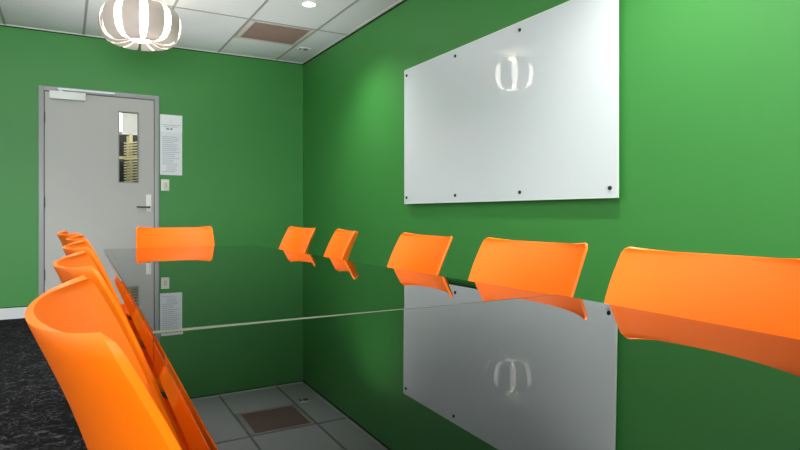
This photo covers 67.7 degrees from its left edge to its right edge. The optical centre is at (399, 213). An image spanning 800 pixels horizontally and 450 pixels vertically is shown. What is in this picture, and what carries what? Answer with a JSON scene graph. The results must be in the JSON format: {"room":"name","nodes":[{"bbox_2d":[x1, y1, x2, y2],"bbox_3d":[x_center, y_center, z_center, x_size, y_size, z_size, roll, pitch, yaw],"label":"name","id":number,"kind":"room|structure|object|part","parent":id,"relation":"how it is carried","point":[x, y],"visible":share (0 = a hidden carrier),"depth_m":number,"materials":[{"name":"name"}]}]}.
{"room":"meeting room","nodes":[
{"label":"meeting room","id":0,"kind":"room"},
{"bbox_2d":[0,318,167,449],"bbox_3d":[-1.581,0.992,2.542,5.175,0.100,12.220,0,0,-29],"label":"floor","id":1,"kind":"structure","parent":0,"point":[35,414],"depth_m":3.01,"materials":[{"name":"grey carpet"}]},
{"bbox_2d":[57,231,131,428],"bbox_3d":[-1.359,0.512,2.924,0.560,0.860,0.487,0,0,-35],"label":"chair","id":2,"kind":"object","parent":1,"relation":"on","point":[63,235],"visible":0.12,"depth_m":2.73,"materials":[{"name":"orange plastic"}]},
{"bbox_2d":[25,275,180,449],"bbox_3d":[-0.120,0.512,0.716,0.560,0.860,0.487,0,0,-29],"label":"chair","id":3,"kind":"object","parent":1,"relation":"on","point":[113,405],"visible":1,"depth_m":0.45,"materials":[{"name":"orange plastic"}]},
{"bbox_2d":[66,234,145,445],"bbox_3d":[-0.998,0.512,2.353,0.560,0.860,0.487,0,0,-29],"label":"chair","id":4,"kind":"object","parent":1,"relation":"on","point":[72,239],"visible":0.16,"depth_m":2.15,"materials":[{"name":"orange plastic"}]},
{"bbox_2d":[62,240,164,391],"bbox_3d":[-0.703,0.512,1.808,0.560,0.860,0.487,0,0,-29],"label":"chair","id":5,"kind":"object","parent":1,"relation":"on","point":[81,245],"visible":0.2,"depth_m":1.55,"materials":[{"name":"orange plastic"}]},
{"bbox_2d":[53,251,189,449],"bbox_3d":[-0.405,0.512,1.252,0.560,0.860,0.487,0,0,-29],"label":"chair","id":6,"kind":"object","parent":1,"relation":"on","point":[78,264],"visible":0.27,"depth_m":0.98,"materials":[{"name":"orange plastic"}]},
{"bbox_2d":[119,133,136,181],"bbox_3d":[-3.442,-0.033,7.583,1.160,1.950,0.425,0,0,-29],"label":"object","id":7,"kind":"object","parent":1,"relation":"on","point":[129,158],"visible":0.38,"depth_m":7.41,"materials":[{"name":"beige metal"}]},
{"bbox_2d":[119,113,121,134],"bbox_3d":[-3.624,-1.135,7.438,0.270,0.245,0.280,0,0,-29],"label":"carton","id":8,"kind":"object","parent":7,"relation":"on","point":[120,114],"visible":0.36,"depth_m":7.37,"materials":[{"name":"white"}]},
{"bbox_2d":[119,156,136,161],"bbox_3d":[-3.444,-0.696,7.586,1.160,0.035,0.420,0,0,-29],"label":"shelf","id":9,"kind":"object","parent":7,"relation":"attached to","point":[121,158],"depth_m":7.41,"materials":[{"name":"beige wood"}]},
{"bbox_2d":[119,134,136,181],"bbox_3d":[-3.613,-0.058,8.061,1.000,2.000,0.195,0,0,-29],"label":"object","id":10,"kind":"object","parent":1,"relation":"on","point":[122,138],"visible":0.02,"depth_m":7.92,"materials":[{"name":"black"}]},
{"bbox_2d":[136,226,214,247],"bbox_3d":[-1.389,0.512,3.769,0.487,0.860,0.560,0,0,-28],"label":"chair","id":11,"kind":"object","parent":1,"relation":"on","point":[146,237],"visible":0.12,"depth_m":3.98,"materials":[{"name":"orange plastic"}]},
{"bbox_2d":[279,226,315,253],"bbox_3d":[-0.826,0.512,3.728,0.560,0.860,0.487,0,0,-29],"label":"chair","id":12,"kind":"object","parent":1,"relation":"on","point":[295,239],"visible":0.2,"depth_m":3.93,"materials":[{"name":"orange plastic"}]},
{"bbox_2d":[323,229,357,260],"bbox_3d":[-0.502,0.512,3.077,0.560,0.860,0.487,0,0,-16],"label":"chair","id":13,"kind":"object","parent":1,"relation":"on","point":[341,243],"visible":0.2,"depth_m":3.27,"materials":[{"name":"orange plastic"}]},
{"bbox_2d":[387,232,452,275],"bbox_3d":[-0.098,0.512,2.382,0.560,0.860,0.487,0,0,-23],"label":"chair","id":14,"kind":"object","parent":1,"relation":"on","point":[426,254],"visible":0.2,"depth_m":2.55,"materials":[{"name":"orange plastic"}]},
{"bbox_2d":[103,245,799,449],"bbox_3d":[-0.059,0.570,1.274,0.997,0.743,5.380,0,0,-29],"label":"meeting table","id":15,"kind":"object","parent":1,"relation":"on","point":[249,347],"visible":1,"depth_m":0.83,"materials":[{"name":"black glass"}]},
{"bbox_3d":[-0.684,0.216,2.445,0.938,0.003,2.726,0,0,-29],"label":"edge trim","id":16,"kind":"part","parent":15,"relation":"part of","materials":[{"name":"silver metal"}]},
{"bbox_3d":[0.607,0.237,0.081,0.988,0.051,2.646,0,0,-29],"label":"edge trim","id":17,"kind":"part","parent":15,"relation":"part of","materials":[{"name":"silver metal"}]},
{"bbox_3d":[-0.684,0.208,2.445,0.940,0.012,2.726,0,0,-29],"label":"glass","id":18,"kind":"part","parent":15,"relation":"part of","materials":[{"name":"black"}]},
{"bbox_2d":[468,237,587,296],"bbox_3d":[0.232,0.512,1.806,0.560,0.860,0.487,0,0,-30],"label":"chair","id":19,"kind":"object","parent":1,"relation":"on","point":[551,268],"visible":0.2,"depth_m":1.95,"materials":[{"name":"orange plastic"}]},
{"bbox_2d":[604,247,799,339],"bbox_3d":[0.492,0.512,1.200,0.560,0.860,0.487,0,0,-29],"label":"chair","id":20,"kind":"object","parent":1,"relation":"on","point":[752,293],"visible":0.23,"depth_m":1.33,"materials":[{"name":"orange plastic"}]},
{"bbox_2d":[121,113,136,134],"bbox_3d":[-3.950,-0.508,8.047,4.200,2.900,0.100,0,0,-29],"label":"wall","id":21,"kind":"structure","parent":0,"point":[129,120],"depth_m":8.13,"materials":[{"name":"white paint"}]},
{"bbox_2d":[0,26,302,307],"bbox_3d":[-3.272,-0.376,5.552,4.935,2.636,0.120,0,0,-29],"label":"wall","id":22,"kind":"structure","parent":0,"point":[241,178],"depth_m":6.11,"materials":[{"name":"green paint"}]},
{"bbox_2d":[0,307,26,319],"bbox_3d":[-4.350,0.893,4.869,2.387,0.098,0.014,0,0,-29],"label":"baseboard","id":23,"kind":"structure","parent":22,"relation":"attached to","point":[5,313],"depth_m":5.35,"materials":[{"name":"white paint"}]},
{"bbox_2d":[39,85,158,303],"bbox_3d":[-2.872,-0.118,5.731,1.031,2.120,0.160,0,0,-29],"label":"door","id":24,"kind":"structure","parent":22,"relation":"in","point":[81,191],"depth_m":5.67,"materials":[{"name":"grey paint"}]},
{"bbox_3d":[-2.947,-1.146,5.611,0.480,0.036,0.025,0,0,-29],"label":"closer arm","id":25,"kind":"part","parent":24,"relation":"part of","materials":[{"name":"silver metal"}]},
{"bbox_3d":[-2.666,-0.653,5.850,0.187,0.700,0.053,0,0,-29],"label":"vision panel frame","id":26,"kind":"part","parent":24,"relation":"part of","materials":[{"name":"grey metal"}]},
{"bbox_3d":[-2.494,-0.108,5.915,0.048,0.170,0.008,0,0,-29],"label":"handle plate","id":27,"kind":"part","parent":24,"relation":"part of","materials":[{"name":"white plastic"}]},
{"bbox_2d":[0,24,302,64],"bbox_3d":[-3.247,-1.690,5.486,4.915,0.008,0.020,0,0,-29],"label":"trim","id":28,"kind":"structure","parent":22,"relation":"attached to","point":[0,24],"depth_m":6.04,"materials":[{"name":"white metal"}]},
{"bbox_2d":[161,179,168,190],"bbox_3d":[-2.359,-0.290,5.989,0.078,0.115,0.012,0,0,-29],"label":"light switch","id":29,"kind":"object","parent":22,"relation":"attached to","point":[164,182],"visible":1,"depth_m":5.98,"materials":[{"name":"white plastic"}]},
{"bbox_2d":[160,114,181,174],"bbox_3d":[-2.311,-0.697,6.019,0.212,0.607,0.007,0,0,-29],"label":"notice","id":30,"kind":"object","parent":22,"relation":"attached to","point":[170,125],"visible":1,"depth_m":6.02,"materials":[{"name":"white paper"}]},
{"bbox_2d":[162,136,178,171],"bbox_3d":[-2.310,-0.602,6.018,0.170,0.357,0.001,0,0,-29],"label":"print","id":31,"kind":"object","parent":30,"relation":"attached to","point":[170,144],"depth_m":6.02,"materials":[{"name":"grey paper"}]},
{"bbox_2d":[0,0,399,62],"bbox_3d":[-0.915,-1.744,1.357,5.175,0.100,9.503,0,0,-29],"label":"ceiling","id":32,"kind":"structure","parent":0,"point":[199,30],"depth_m":5.16,"materials":[{"name":"tile"}]},
{"bbox_2d":[98,0,180,50],"bbox_3d":[-1.956,-1.488,4.500,0.576,0.412,0.574,0,0,-29],"label":"pendant lamp","id":33,"kind":"object","parent":32,"relation":"hanging from","point":[148,23],"visible":1,"depth_m":4.32,"materials":[{"name":"beige"}]},
{"bbox_2d":[114,2,170,40],"bbox_3d":[-1.956,-1.446,4.500,0.504,0.225,0.504,0,0,-29],"label":"diffuser","id":34,"kind":"object","parent":33,"relation":"attached to","point":[124,16],"depth_m":4.29,"materials":[{"name":"white"}]},
{"bbox_2d":[0,0,358,59],"bbox_3d":[-0.948,-1.692,1.396,4.915,0.004,9.363,0,0,-29],"label":"grid","id":35,"kind":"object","parent":32,"relation":"attached to","point":[86,1],"depth_m":5.21,"materials":[{"name":"silver metal"}]},
{"bbox_2d":[234,20,314,45],"bbox_3d":[-1.184,-1.689,5.592,0.594,0.010,0.570,0,0,-29],"label":"ceiling vent","id":36,"kind":"object","parent":32,"relation":"in","point":[253,30],"visible":1,"depth_m":5.58,"materials":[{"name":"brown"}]},
{"bbox_2d":[297,47,310,50],"bbox_3d":[-0.981,-1.684,6.102,0.120,0.020,0.100,0,0,-29],"label":"ceiling sensor","id":37,"kind":"object","parent":32,"relation":"attached to","point":[299,48],"visible":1,"depth_m":6.08,"materials":[{"name":"white plastic"}]},
{"bbox_2d":[301,1,316,6],"bbox_3d":[-0.734,-1.691,4.807,0.132,0.006,0.132,0,0,-29],"label":"recessed light","id":38,"kind":"object","parent":32,"relation":"in","point":[304,3],"visible":1,"depth_m":4.80,"materials":[{"name":"white plastic"}]},
{"bbox_2d":[303,0,799,302],"bbox_3d":[1.259,-0.376,2.648,0.120,2.636,9.623,0,0,-29],"label":"wall","id":39,"kind":"structure","parent":0,"point":[709,90],"depth_m":2.81,"materials":[{"name":"green paint"}]},
{"bbox_2d":[302,0,406,64],"bbox_3d":[1.206,-1.680,2.617,0.003,0.016,9.380,0,0,-29],"label":"trim","id":40,"kind":"structure","parent":39,"relation":"attached to","point":[403,1],"depth_m":5.43,"materials":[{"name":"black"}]},
{"bbox_2d":[404,0,618,203],"bbox_3d":[0.549,-0.596,3.742,0.046,1.038,2.052,0,0,-29],"label":"whiteboard","id":41,"kind":"object","parent":39,"relation":"attached to","point":[527,109],"visible":1,"depth_m":3.45,"materials":[{"name":"white glass"}]}
]}

